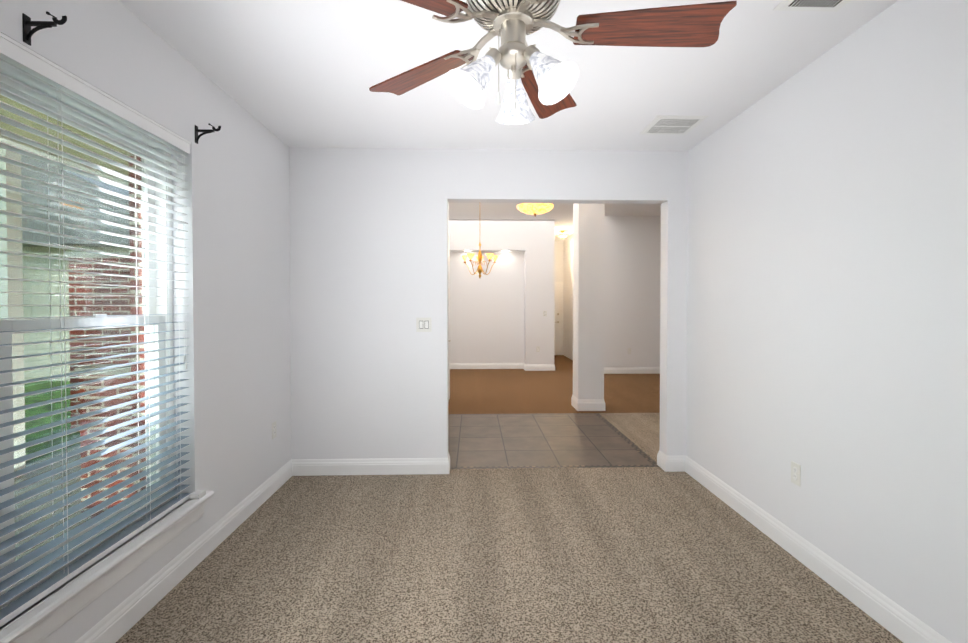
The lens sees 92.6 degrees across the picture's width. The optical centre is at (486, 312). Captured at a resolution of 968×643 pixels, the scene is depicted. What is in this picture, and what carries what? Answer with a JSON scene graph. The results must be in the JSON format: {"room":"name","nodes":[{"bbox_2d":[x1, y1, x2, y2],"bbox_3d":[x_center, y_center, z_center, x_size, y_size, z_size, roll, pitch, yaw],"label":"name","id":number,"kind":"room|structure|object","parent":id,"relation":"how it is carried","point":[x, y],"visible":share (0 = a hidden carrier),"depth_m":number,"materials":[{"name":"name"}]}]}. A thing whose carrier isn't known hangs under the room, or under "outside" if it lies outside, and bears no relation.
{"room":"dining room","nodes":[
{"label":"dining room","id":0,"kind":"room"},
{"bbox_2d":[0,0,290,642],"bbox_3d":[-1.702,0.032,1.487,0.260,2.740,4.750,0,1,-2],"label":"wall","id":1,"kind":"structure","parent":0,"point":[235,313],"depth_m":2.69,"materials":[{"name":"white paint"}]},
{"bbox_2d":[22,11,66,45],"bbox_3d":[-1.507,-0.975,1.583,0.136,0.110,0.026,0,1,-2],"label":"curtain bracket","id":2,"kind":"object","parent":1,"relation":"attached to","point":[27,24],"visible":1,"depth_m":1.58,"materials":[{"name":"black metal"}]},
{"bbox_2d":[0,58,174,608],"bbox_3d":[-1.728,0.058,1.542,0.102,1.935,1.950,0,1,-2],"label":"window","id":3,"kind":"structure","parent":1,"relation":"in","point":[18,325],"depth_m":1.99,"materials":[{"name":"white plastic"}]},
{"bbox_2d":[0,32,190,626],"bbox_3d":[-1.608,0.059,1.546,0.068,1.932,1.944,0,1,-2],"label":"window blind","id":4,"kind":"object","parent":3,"relation":"attached to","point":[19,55],"visible":1,"depth_m":1.85,"materials":[{"name":"white plastic"}]},
{"bbox_2d":[0,491,213,642],"bbox_3d":[-1.597,1.092,1.561,0.163,0.132,2.130,0,1,-2],"label":"window sill","id":5,"kind":"structure","parent":1,"relation":"attached to","point":[43,620],"depth_m":1.85,"materials":[{"name":"white wood"}]},
{"bbox_2d":[189,490,205,498],"bbox_3d":[-1.584,0.997,2.542,0.054,0.026,0.081,0,1,-2],"label":"plug adapter","id":6,"kind":"object","parent":5,"relation":"on","point":[198,494],"visible":1,"depth_m":2.52,"materials":[{"name":"white plastic"}]},
{"bbox_2d":[74,459,293,642],"bbox_3d":[-1.566,1.333,1.586,0.016,0.134,4.600,0,1,-2],"label":"baseboard","id":7,"kind":"structure","parent":1,"relation":"attached to","point":[119,621],"depth_m":2.37,"materials":[{"name":"white wood"}]},
{"bbox_2d":[195,123,220,143],"bbox_3d":[-1.536,-0.990,2.552,0.136,0.110,0.026,0,1,-2],"label":"curtain bracket","id":8,"kind":"object","parent":1,"relation":"attached to","point":[204,131],"visible":1,"depth_m":2.55,"materials":[{"name":"black metal"}]},
{"bbox_2d":[272,421,275,438],"bbox_3d":[-1.629,0.901,3.544,0.008,0.120,0.072,0,1,-2],"label":"electrical outlet","id":9,"kind":"object","parent":1,"relation":"attached to","point":[273,430],"visible":1,"depth_m":3.54,"materials":[{"name":"white plastic"}]},
{"bbox_2d":[289,147,687,458],"bbox_3d":[1.723,-0.287,4.037,7.260,3.300,0.150,0,1,-2],"label":"wall","id":10,"kind":"structure","parent":0,"point":[369,270],"depth_m":3.89,"materials":[{"name":"white paint"}]},
{"bbox_2d":[294,454,449,475],"bbox_3d":[-0.966,1.298,3.907,1.296,0.134,0.036,0,1,-2],"label":"baseboard","id":11,"kind":"structure","parent":10,"relation":"attached to","point":[370,466],"depth_m":3.89,"materials":[{"name":"white wood"}]},
{"bbox_2d":[416,318,431,331],"bbox_3d":[-0.531,0.102,3.894,0.127,0.120,0.012,0,1,-2],"label":"light switch","id":12,"kind":"object","parent":10,"relation":"attached to","point":[423,324],"visible":1,"depth_m":3.89,"materials":[{"name":"white plastic"}]},
{"bbox_2d":[657,450,681,469],"bbox_3d":[3.437,1.294,4.195,3.826,0.134,0.016,0,1,-2],"label":"baseboard","id":13,"kind":"structure","parent":10,"relation":"attached to","point":[663,460],"depth_m":3.98,"materials":[{"name":"white wood"}]},
{"bbox_2d":[449,220,556,364],"bbox_3d":[-0.181,-0.382,10.302,3.310,3.300,0.450,0,1,-2],"label":"wall","id":14,"kind":"structure","parent":0,"point":[496,314],"depth_m":10.36,"materials":[{"name":"white paint"}]},
{"bbox_2d":[450,363,524,368],"bbox_3d":[-0.020,1.200,10.397,1.715,0.134,0.016,0,1,-2],"label":"baseboard","id":15,"kind":"structure","parent":14,"relation":"attached to","point":[452,365],"depth_m":10.39,"materials":[{"name":"white wood"}]},
{"bbox_2d":[524,364,554,370],"bbox_3d":[1.151,1.204,10.132,0.641,0.134,0.016,0,1,-2],"label":"baseboard","id":16,"kind":"structure","parent":14,"relation":"attached to","point":[529,367],"depth_m":10.13,"materials":[{"name":"white wood"}]},
{"bbox_2d":[119,0,897,150],"bbox_3d":[0.052,-1.399,1.518,3.770,0.120,4.750,0,1,-2],"label":"ceiling","id":17,"kind":"structure","parent":0,"point":[299,73],"depth_m":2.56,"materials":[{"name":"white paint"}]},
{"bbox_2d":[369,0,736,124],"bbox_3d":[0.114,-0.965,1.468,1.269,0.747,1.292,0,1,-2],"label":"fan","id":18,"kind":"object","parent":17,"relation":"hanging from","point":[547,82],"visible":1,"depth_m":1.45,"materials":[{"name":"brown wood"}]},
{"bbox_2d":[640,115,707,134],"bbox_3d":[1.352,-1.362,3.374,0.360,0.010,0.340,0,1,-2],"label":"ceiling vent","id":19,"kind":"object","parent":17,"relation":"in","point":[670,124],"visible":1,"depth_m":3.34,"materials":[{"name":"white plastic"}]},
{"bbox_2d":[773,0,849,11],"bbox_3d":[1.421,-1.331,1.928,0.290,0.028,0.265,0,1,-2],"label":"ceiling vent","id":20,"kind":"object","parent":17,"relation":"in","point":[812,5],"visible":1,"depth_m":2.01,"materials":[{"name":"white plastic"}]},
{"bbox_2d":[116,467,902,642],"bbox_3d":[0.103,1.429,1.688,3.360,0.060,4.700,0,1,-2],"label":"floor carpet","id":21,"kind":"object","parent":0,"point":[602,555],"visible":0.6,"depth_m":2.48,"materials":[{"name":"beige carpet"}]},
{"bbox_2d":[448,413,658,468],"bbox_3d":[0.492,1.377,5.075,2.040,0.060,2.050,0,1,-2],"label":"floor","id":22,"kind":"structure","parent":0,"point":[536,440],"depth_m":4.78,"materials":[{"name":"beige tile"}]},
{"bbox_2d":[448,355,659,462],"bbox_3d":[1.704,1.318,9.038,7.000,0.060,9.900,0,1,-2],"label":"floor carpet","id":23,"kind":"object","parent":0,"point":[631,412],"visible":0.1,"depth_m":7.25,"materials":[{"name":"brown carpet"}]},
{"bbox_2d":[571,204,604,410],"bbox_3d":[1.406,-0.323,6.418,0.382,3.300,0.382,0,1,-2],"label":"column","id":24,"kind":"structure","parent":23,"relation":"on","point":[588,297],"depth_m":6.25,"materials":[{"name":"white paint"}]},
{"bbox_2d":[449,203,660,239],"bbox_3d":[1.575,-2.071,8.933,7.260,0.120,10.000,0,1,-2],"label":"ceiling","id":25,"kind":"structure","parent":0,"point":[561,214],"depth_m":9.32,"materials":[{"name":"white paint"}]},
{"bbox_2d":[461,203,497,277],"bbox_3d":[-0.114,-1.267,7.518,0.625,1.445,0.601,0,1,-2],"label":"dining chandelier","id":26,"kind":"object","parent":25,"relation":"hanging from","point":[479,257],"visible":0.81,"depth_m":7.48,"materials":[{"name":"gold metal"}]},
{"bbox_2d":[517,203,553,216],"bbox_3d":[0.523,-1.495,5.008,0.400,0.914,0.400,0,1,-2],"label":"pendant light","id":27,"kind":"object","parent":25,"relation":"hanging from","point":[534,209],"visible":0.56,"depth_m":4.90,"materials":[{"name":"yellow glass"}]},
{"bbox_2d":[557,231,567,238],"bbox_3d":[1.904,-1.955,11.646,0.300,0.194,0.300,0,1,-2],"label":"light","id":28,"kind":"object","parent":25,"relation":"attached to","point":[562,235],"visible":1,"depth_m":11.56,"materials":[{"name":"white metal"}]},
{"bbox_2d":[557,240,560,286],"bbox_3d":[1.794,-0.428,13.342,0.780,3.300,0.150,0,1,-2],"label":"wall","id":29,"kind":"structure","parent":0,"point":[558,241],"depth_m":13.26,"materials":[{"name":"white paint"}]},
{"bbox_2d":[554,282,562,354],"bbox_3d":[1.792,0.172,13.237,0.790,2.105,0.074,0,1,-2],"label":"hall door","id":30,"kind":"structure","parent":29,"relation":"in","point":[558,325],"depth_m":13.27,"materials":[{"name":"white wood"}]},
{"bbox_2d":[561,234,604,366],"bbox_3d":[2.323,-0.400,11.542,0.150,3.300,3.780,0,1,-2],"label":"wall","id":31,"kind":"structure","parent":0,"point":[567,244],"depth_m":12.57,"materials":[{"name":"white paint"}]},
{"bbox_2d":[605,216,660,366],"bbox_3d":[3.827,-0.374,9.771,2.710,3.300,0.150,0,1,-2],"label":"wall","id":32,"kind":"structure","parent":0,"point":[632,243],"depth_m":9.67,"materials":[{"name":"white paint"}]},
{"bbox_2d":[604,367,659,373],"bbox_3d":[3.744,1.210,9.710,2.880,0.134,0.016,0,1,-2],"label":"baseboard","id":33,"kind":"structure","parent":32,"relation":"attached to","point":[607,370],"depth_m":9.68,"materials":[{"name":"white wood"}]},
{"bbox_2d":[686,0,967,642],"bbox_3d":[1.861,0.030,1.594,0.150,2.740,4.750,0,1,-2],"label":"wall","id":34,"kind":"structure","parent":0,"point":[827,289],"depth_m":2.23,"materials":[{"name":"white paint"}]},
{"bbox_2d":[791,461,800,486],"bbox_3d":[1.752,0.914,2.626,0.008,0.120,0.072,0,1,-2],"label":"electrical outlet","id":35,"kind":"object","parent":34,"relation":"attached to","point":[796,473],"visible":1,"depth_m":2.62,"materials":[{"name":"white plastic"}]},
{"bbox_2d":[682,455,951,642],"bbox_3d":[1.776,1.332,1.686,0.016,0.134,4.600,0,1,-2],"label":"baseboard","id":36,"kind":"structure","parent":34,"relation":"attached to","point":[894,618],"depth_m":2.38,"materials":[{"name":"white wood"}]},
{"bbox_3d":[-0.620,-0.311,5.617,0.150,3.300,3.150,0,1,-2],"label":"wall","id":37,"kind":"structure","parent":0,"visible":0},
{"bbox_2d":[448,231,450,400],"bbox_3d":[-0.535,0.067,6.576,0.074,2.515,1.060,0,1,-2],"label":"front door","id":38,"kind":"structure","parent":37,"relation":"in","point":[449,340],"depth_m":6.89,"materials":[{"name":"white wood"}]},
{"label":"outside","id":39,"kind":"structure","parent":0,"visible":0},
{"bbox_2d":[14,446,87,560],"bbox_3d":[-2.743,1.833,-12.149,2.640,0.150,36.000,0,1,-2],"label":"ground","id":40,"kind":"structure","parent":39,"point":[52,503],"depth_m":3.77,"materials":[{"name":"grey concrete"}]},
{"bbox_2d":[0,96,145,519],"bbox_3d":[-3.466,-0.053,1.423,3.269,3.209,9.230,0,1,-2],"label":"house","id":41,"kind":"structure","parent":40,"relation":"on","point":[100,308],"depth_m":4.16,"materials":[{"name":"brick"}]},
{"bbox_2d":[25,381,79,463],"bbox_3d":[-33.109,1.590,3.946,57.100,0.150,90.000,0,1,-2],"label":"lawn","id":42,"kind":"structure","parent":39,"point":[49,410],"depth_m":6.57,"materials":[{"name":"green plant"}]},
{"bbox_2d":[21,155,129,380],"bbox_3d":[-10.439,-1.207,13.588,10.200,5.149,9.000,0,1,-2],"label":"house","id":43,"kind":"structure","parent":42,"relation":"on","point":[62,263],"depth_m":9.43,"materials":[{"name":"beige"}]}
]}

